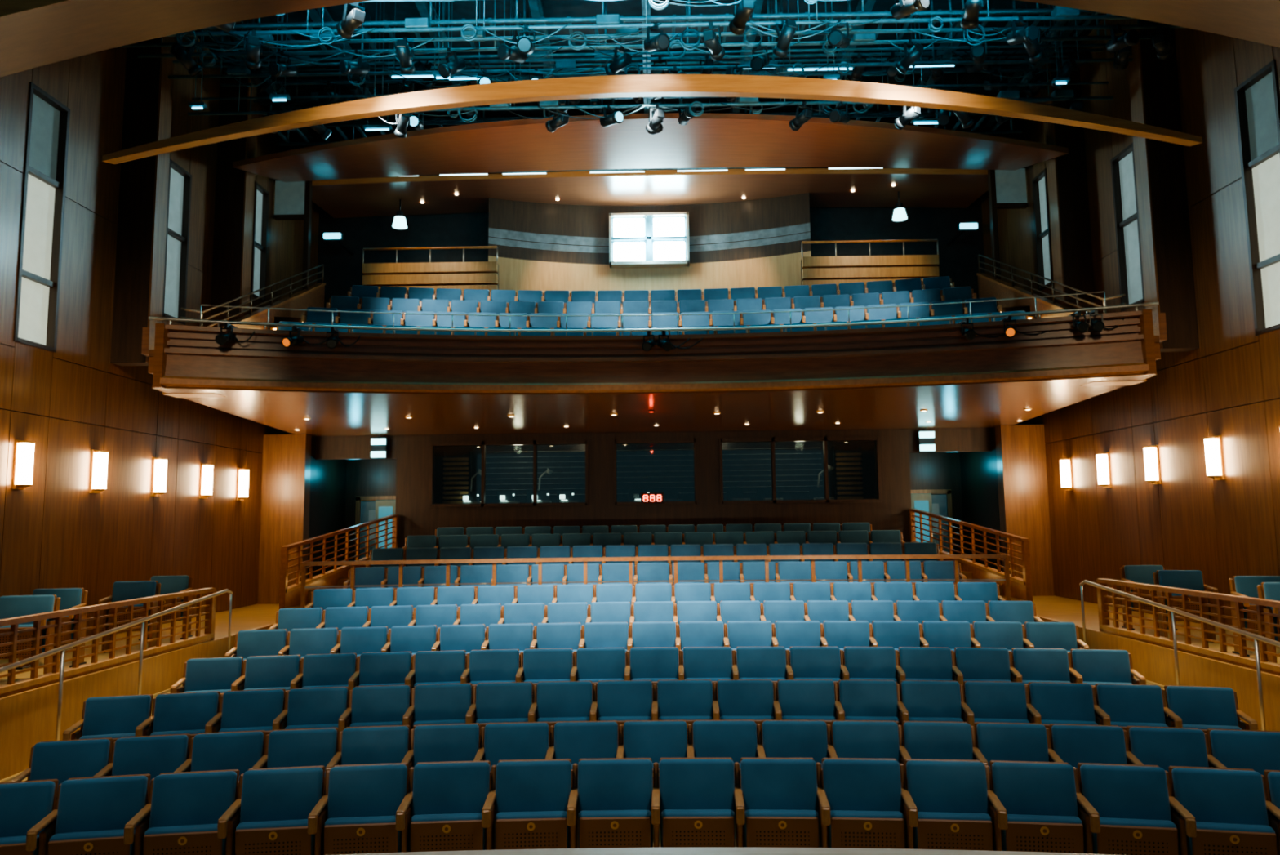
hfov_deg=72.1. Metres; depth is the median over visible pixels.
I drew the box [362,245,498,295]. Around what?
parapet
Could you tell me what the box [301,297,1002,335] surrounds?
seats
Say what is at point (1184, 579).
seat
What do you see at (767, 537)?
seats
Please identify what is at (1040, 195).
window
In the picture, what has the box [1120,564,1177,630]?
seat
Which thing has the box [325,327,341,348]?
stage light
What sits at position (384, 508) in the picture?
door leaf
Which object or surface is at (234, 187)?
wall
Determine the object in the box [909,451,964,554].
wall
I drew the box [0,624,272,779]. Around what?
wall
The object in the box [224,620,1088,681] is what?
seats
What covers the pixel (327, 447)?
header
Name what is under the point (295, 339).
stage light
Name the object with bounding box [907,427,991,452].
header
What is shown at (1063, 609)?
floor
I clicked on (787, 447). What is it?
blinds
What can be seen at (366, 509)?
door vestibule
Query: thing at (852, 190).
ceiling lights
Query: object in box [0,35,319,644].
wall
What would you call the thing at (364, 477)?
wall
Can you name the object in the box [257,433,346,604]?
wall
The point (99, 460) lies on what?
wall sconce
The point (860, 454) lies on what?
blind
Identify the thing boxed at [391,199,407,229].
pendant lamp
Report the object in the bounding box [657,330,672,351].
stage light
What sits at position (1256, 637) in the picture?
stair handrail
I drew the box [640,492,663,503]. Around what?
clock
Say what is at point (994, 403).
ceiling
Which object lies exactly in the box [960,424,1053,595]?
wall
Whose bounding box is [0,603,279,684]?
floor
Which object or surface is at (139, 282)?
wall
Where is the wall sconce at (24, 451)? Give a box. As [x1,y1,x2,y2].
[11,440,35,489]
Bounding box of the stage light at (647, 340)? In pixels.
[641,330,654,351]
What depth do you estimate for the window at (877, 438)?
18.43 m
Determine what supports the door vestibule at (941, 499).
in the wall at (928, 470)
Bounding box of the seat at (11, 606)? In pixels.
[0,594,60,674]
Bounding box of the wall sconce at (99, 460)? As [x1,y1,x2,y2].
[88,448,109,493]
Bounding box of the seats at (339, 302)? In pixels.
[326,286,976,324]
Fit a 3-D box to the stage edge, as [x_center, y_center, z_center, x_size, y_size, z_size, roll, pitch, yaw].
[0.033,2.204,0.404,11.400,1.300,7.265,-1,-6,1]
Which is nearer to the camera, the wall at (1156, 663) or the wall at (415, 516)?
the wall at (1156, 663)
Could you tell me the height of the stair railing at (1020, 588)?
1.655 m
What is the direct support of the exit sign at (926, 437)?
hanging from the ceiling at (994, 403)
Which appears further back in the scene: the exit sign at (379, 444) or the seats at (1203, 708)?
the exit sign at (379, 444)
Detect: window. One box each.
[13,81,70,352]
[162,159,191,324]
[250,181,269,302]
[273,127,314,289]
[429,440,588,506]
[608,211,689,267]
[613,438,697,504]
[719,435,882,503]
[984,115,1027,279]
[1031,168,1053,290]
[1111,142,1144,311]
[1234,59,1279,335]
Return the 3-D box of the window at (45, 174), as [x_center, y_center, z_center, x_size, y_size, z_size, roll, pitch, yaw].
[-7.935,-2.742,11.614,0.140,3.410,0.770,-1,-6,1]
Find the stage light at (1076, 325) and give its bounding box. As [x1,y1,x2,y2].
[1068,311,1088,333]
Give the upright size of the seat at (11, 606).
0.885 m
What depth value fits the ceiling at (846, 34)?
13.33 m
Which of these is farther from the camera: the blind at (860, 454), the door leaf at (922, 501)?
the blind at (860, 454)
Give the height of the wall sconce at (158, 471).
0.620 m
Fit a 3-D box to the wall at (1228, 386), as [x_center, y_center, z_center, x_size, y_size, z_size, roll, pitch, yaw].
[8.292,-2.109,9.052,0.400,11.500,23.800,-1,-6,1]
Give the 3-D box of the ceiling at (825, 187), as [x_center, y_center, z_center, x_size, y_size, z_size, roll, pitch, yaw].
[0.192,-5.319,19.963,15.200,0.380,2.400,-1,-6,1]
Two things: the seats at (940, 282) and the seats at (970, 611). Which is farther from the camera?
the seats at (940, 282)
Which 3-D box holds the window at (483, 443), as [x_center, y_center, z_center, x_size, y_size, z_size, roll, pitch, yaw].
[-2.756,0.972,18.561,3.340,1.370,0.160,-1,-6,1]
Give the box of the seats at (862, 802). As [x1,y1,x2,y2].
[0,756,1279,854]
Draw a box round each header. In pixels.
[315,435,396,459]
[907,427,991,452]
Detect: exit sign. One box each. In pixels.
[323,232,354,255]
[370,434,386,458]
[918,427,935,452]
[946,222,977,246]
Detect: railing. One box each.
[0,587,216,697]
[279,514,398,608]
[300,554,1010,607]
[909,508,1032,601]
[1096,577,1279,675]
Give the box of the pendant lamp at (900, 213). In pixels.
[892,191,907,221]
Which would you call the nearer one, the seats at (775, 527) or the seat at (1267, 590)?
the seat at (1267, 590)
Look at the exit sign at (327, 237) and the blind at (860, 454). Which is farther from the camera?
the exit sign at (327, 237)
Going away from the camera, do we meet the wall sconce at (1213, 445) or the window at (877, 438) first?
the wall sconce at (1213, 445)
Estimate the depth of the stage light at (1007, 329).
12.37 m
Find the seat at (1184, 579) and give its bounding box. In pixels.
[1152,569,1217,642]
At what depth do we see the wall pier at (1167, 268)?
13.10 m
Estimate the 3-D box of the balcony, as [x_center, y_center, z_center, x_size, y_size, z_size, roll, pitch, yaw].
[0.174,-2.138,15.480,14.360,3.745,6.890,-1,-6,1]
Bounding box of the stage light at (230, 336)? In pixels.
[215,323,238,344]
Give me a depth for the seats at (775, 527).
16.80 m
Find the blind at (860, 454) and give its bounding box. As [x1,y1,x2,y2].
[832,445,864,499]
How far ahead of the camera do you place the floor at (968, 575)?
13.82 m
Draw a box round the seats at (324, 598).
[304,582,1005,622]
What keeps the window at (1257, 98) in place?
in the wall at (1228, 386)
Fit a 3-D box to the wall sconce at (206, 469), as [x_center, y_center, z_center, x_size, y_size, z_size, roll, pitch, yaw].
[-7.691,0.948,15.648,0.190,0.620,0.180,-1,-6,1]
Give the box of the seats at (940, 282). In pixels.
[347,275,954,307]
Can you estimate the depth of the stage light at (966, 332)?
12.49 m
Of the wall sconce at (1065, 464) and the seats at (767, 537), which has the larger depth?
the wall sconce at (1065, 464)
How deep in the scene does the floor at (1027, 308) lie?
16.45 m
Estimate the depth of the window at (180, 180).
15.07 m
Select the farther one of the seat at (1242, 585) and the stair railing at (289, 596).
the stair railing at (289, 596)
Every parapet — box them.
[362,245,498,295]
[800,239,939,289]
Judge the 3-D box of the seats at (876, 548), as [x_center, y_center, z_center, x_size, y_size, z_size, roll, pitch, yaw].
[0.219,2.383,14.491,9.410,0.885,0.798,-1,-6,1]
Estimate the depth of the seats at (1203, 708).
7.82 m
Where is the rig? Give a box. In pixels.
[195,0,1106,147]
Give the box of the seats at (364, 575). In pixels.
[343,560,966,600]
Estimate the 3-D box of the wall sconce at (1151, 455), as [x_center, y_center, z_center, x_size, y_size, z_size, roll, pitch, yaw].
[8.095,0.590,13.950,0.190,0.620,0.180,-1,-6,1]
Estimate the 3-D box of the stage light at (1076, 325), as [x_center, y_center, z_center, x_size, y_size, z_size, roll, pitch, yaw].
[6.053,-1.432,12.156,0.162,0.328,0.471,-2,-6,11]
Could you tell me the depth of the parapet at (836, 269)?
19.48 m
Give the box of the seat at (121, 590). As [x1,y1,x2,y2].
[98,580,160,653]
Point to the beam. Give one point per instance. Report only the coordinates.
(646, 85)
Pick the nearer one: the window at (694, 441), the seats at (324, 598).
the seats at (324, 598)
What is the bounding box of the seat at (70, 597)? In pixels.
[15,587,88,669]
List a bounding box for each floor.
[0,570,1166,847]
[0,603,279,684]
[146,305,1161,356]
[1032,595,1279,663]
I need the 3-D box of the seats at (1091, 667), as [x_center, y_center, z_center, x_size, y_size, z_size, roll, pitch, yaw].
[0.148,2.683,8.730,9.394,0.885,0.895,-1,-6,1]
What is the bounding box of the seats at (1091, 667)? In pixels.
[169,646,1146,721]
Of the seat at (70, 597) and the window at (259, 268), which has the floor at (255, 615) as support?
the seat at (70, 597)
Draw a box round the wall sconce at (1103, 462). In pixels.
[1095,452,1111,487]
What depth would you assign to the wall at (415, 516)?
18.57 m
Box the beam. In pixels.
[102,74,1202,164]
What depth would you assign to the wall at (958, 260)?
21.18 m
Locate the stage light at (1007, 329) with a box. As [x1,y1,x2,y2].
[1000,315,1016,337]
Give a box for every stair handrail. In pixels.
[0,588,232,740]
[1079,579,1279,730]
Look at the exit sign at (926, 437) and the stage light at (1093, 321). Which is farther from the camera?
the exit sign at (926, 437)
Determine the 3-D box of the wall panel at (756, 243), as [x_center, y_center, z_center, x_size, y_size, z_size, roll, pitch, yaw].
[0.216,-3.846,20.358,7.300,3.000,0.907,-1,-6,1]
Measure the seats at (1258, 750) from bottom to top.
0.885 m
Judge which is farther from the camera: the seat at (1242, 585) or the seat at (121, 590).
the seat at (121, 590)
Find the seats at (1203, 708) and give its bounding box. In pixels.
[62,679,1257,766]
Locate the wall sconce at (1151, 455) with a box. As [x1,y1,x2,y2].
[1142,444,1160,484]
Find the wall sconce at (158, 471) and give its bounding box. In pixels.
[151,457,168,496]
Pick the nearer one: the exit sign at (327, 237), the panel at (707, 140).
the panel at (707, 140)
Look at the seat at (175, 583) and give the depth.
12.60 m
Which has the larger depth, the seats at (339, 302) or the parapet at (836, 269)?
the parapet at (836, 269)
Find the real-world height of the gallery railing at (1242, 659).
0.765 m
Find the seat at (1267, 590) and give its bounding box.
[1257,582,1279,662]
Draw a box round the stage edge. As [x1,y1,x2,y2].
[332,846,1119,854]
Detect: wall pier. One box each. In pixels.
[1040,48,1095,306]
[1124,18,1199,351]
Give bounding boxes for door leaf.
[374,498,395,547]
[911,493,933,542]
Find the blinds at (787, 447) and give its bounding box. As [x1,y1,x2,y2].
[485,447,822,495]
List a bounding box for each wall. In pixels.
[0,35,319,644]
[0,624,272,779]
[110,36,175,366]
[210,63,257,318]
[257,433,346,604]
[315,167,985,436]
[344,458,396,560]
[395,428,911,547]
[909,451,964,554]
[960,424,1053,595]
[981,19,1279,634]
[1040,616,1279,730]
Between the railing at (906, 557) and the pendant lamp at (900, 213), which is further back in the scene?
the pendant lamp at (900, 213)
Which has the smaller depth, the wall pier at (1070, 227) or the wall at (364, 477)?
the wall pier at (1070, 227)
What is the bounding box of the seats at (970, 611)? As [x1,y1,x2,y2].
[267,600,1043,652]
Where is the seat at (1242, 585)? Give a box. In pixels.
[1228,575,1279,656]
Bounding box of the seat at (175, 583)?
[138,574,193,639]
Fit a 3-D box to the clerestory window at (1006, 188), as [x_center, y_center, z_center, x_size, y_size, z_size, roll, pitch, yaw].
[7.761,-4.428,18.499,0.750,4.500,0.150,-1,-6,1]
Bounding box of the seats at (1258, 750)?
[9,719,1279,812]
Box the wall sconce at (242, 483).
[236,467,249,500]
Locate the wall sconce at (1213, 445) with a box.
[1203,435,1224,479]
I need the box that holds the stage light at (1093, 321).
[1084,309,1104,331]
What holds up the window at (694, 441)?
in the wall at (415, 516)
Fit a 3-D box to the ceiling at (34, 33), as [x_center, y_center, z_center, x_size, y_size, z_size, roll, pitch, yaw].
[0.056,-3.594,7.818,15.800,1.778,1.000,-1,-6,1]
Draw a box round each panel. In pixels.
[232,113,1068,182]
[488,192,811,314]
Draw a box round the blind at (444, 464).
[441,450,471,503]
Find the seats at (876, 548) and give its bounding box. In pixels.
[365,542,942,583]
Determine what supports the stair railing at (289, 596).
on the floor at (968, 575)
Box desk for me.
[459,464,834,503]
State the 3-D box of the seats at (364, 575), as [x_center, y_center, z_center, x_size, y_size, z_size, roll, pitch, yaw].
[0.208,2.532,13.463,9.408,0.885,0.812,-1,-6,1]
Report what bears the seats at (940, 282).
on the floor at (1027, 308)
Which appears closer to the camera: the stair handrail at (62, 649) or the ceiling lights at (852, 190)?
the stair handrail at (62, 649)
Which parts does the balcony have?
rail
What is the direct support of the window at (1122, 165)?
in the wall at (1228, 386)
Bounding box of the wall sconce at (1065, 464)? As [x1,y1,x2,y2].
[1058,457,1073,490]
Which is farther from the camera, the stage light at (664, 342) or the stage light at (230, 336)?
the stage light at (664, 342)
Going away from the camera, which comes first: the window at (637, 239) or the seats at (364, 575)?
the seats at (364, 575)
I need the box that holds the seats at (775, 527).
[435,522,871,545]
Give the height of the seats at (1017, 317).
0.885 m
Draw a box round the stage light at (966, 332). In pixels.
[959,318,975,339]
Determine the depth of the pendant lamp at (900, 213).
19.76 m
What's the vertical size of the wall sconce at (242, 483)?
0.620 m
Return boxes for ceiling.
[0,0,1279,77]
[115,0,1183,176]
[151,373,1157,435]
[311,168,988,217]
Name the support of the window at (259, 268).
in the wall at (72, 402)
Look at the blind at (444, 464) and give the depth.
19.26 m
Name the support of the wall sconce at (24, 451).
attached to the wall at (72, 402)
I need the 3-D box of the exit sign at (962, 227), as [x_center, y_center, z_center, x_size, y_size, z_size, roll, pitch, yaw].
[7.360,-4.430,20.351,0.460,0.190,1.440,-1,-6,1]
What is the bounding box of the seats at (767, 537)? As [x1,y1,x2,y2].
[402,529,905,559]
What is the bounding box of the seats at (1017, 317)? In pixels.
[276,310,1027,335]
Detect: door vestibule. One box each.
[354,495,395,560]
[911,488,954,554]
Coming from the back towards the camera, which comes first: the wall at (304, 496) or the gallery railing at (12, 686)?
the wall at (304, 496)
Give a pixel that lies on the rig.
(466, 10)
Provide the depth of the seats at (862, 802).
5.71 m
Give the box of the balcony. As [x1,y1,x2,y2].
[141,254,1167,397]
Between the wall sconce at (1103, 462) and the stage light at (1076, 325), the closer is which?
the stage light at (1076, 325)
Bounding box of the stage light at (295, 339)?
[282,325,303,347]
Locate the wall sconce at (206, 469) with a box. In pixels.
[199,462,213,497]
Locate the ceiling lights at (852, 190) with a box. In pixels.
[420,183,895,203]

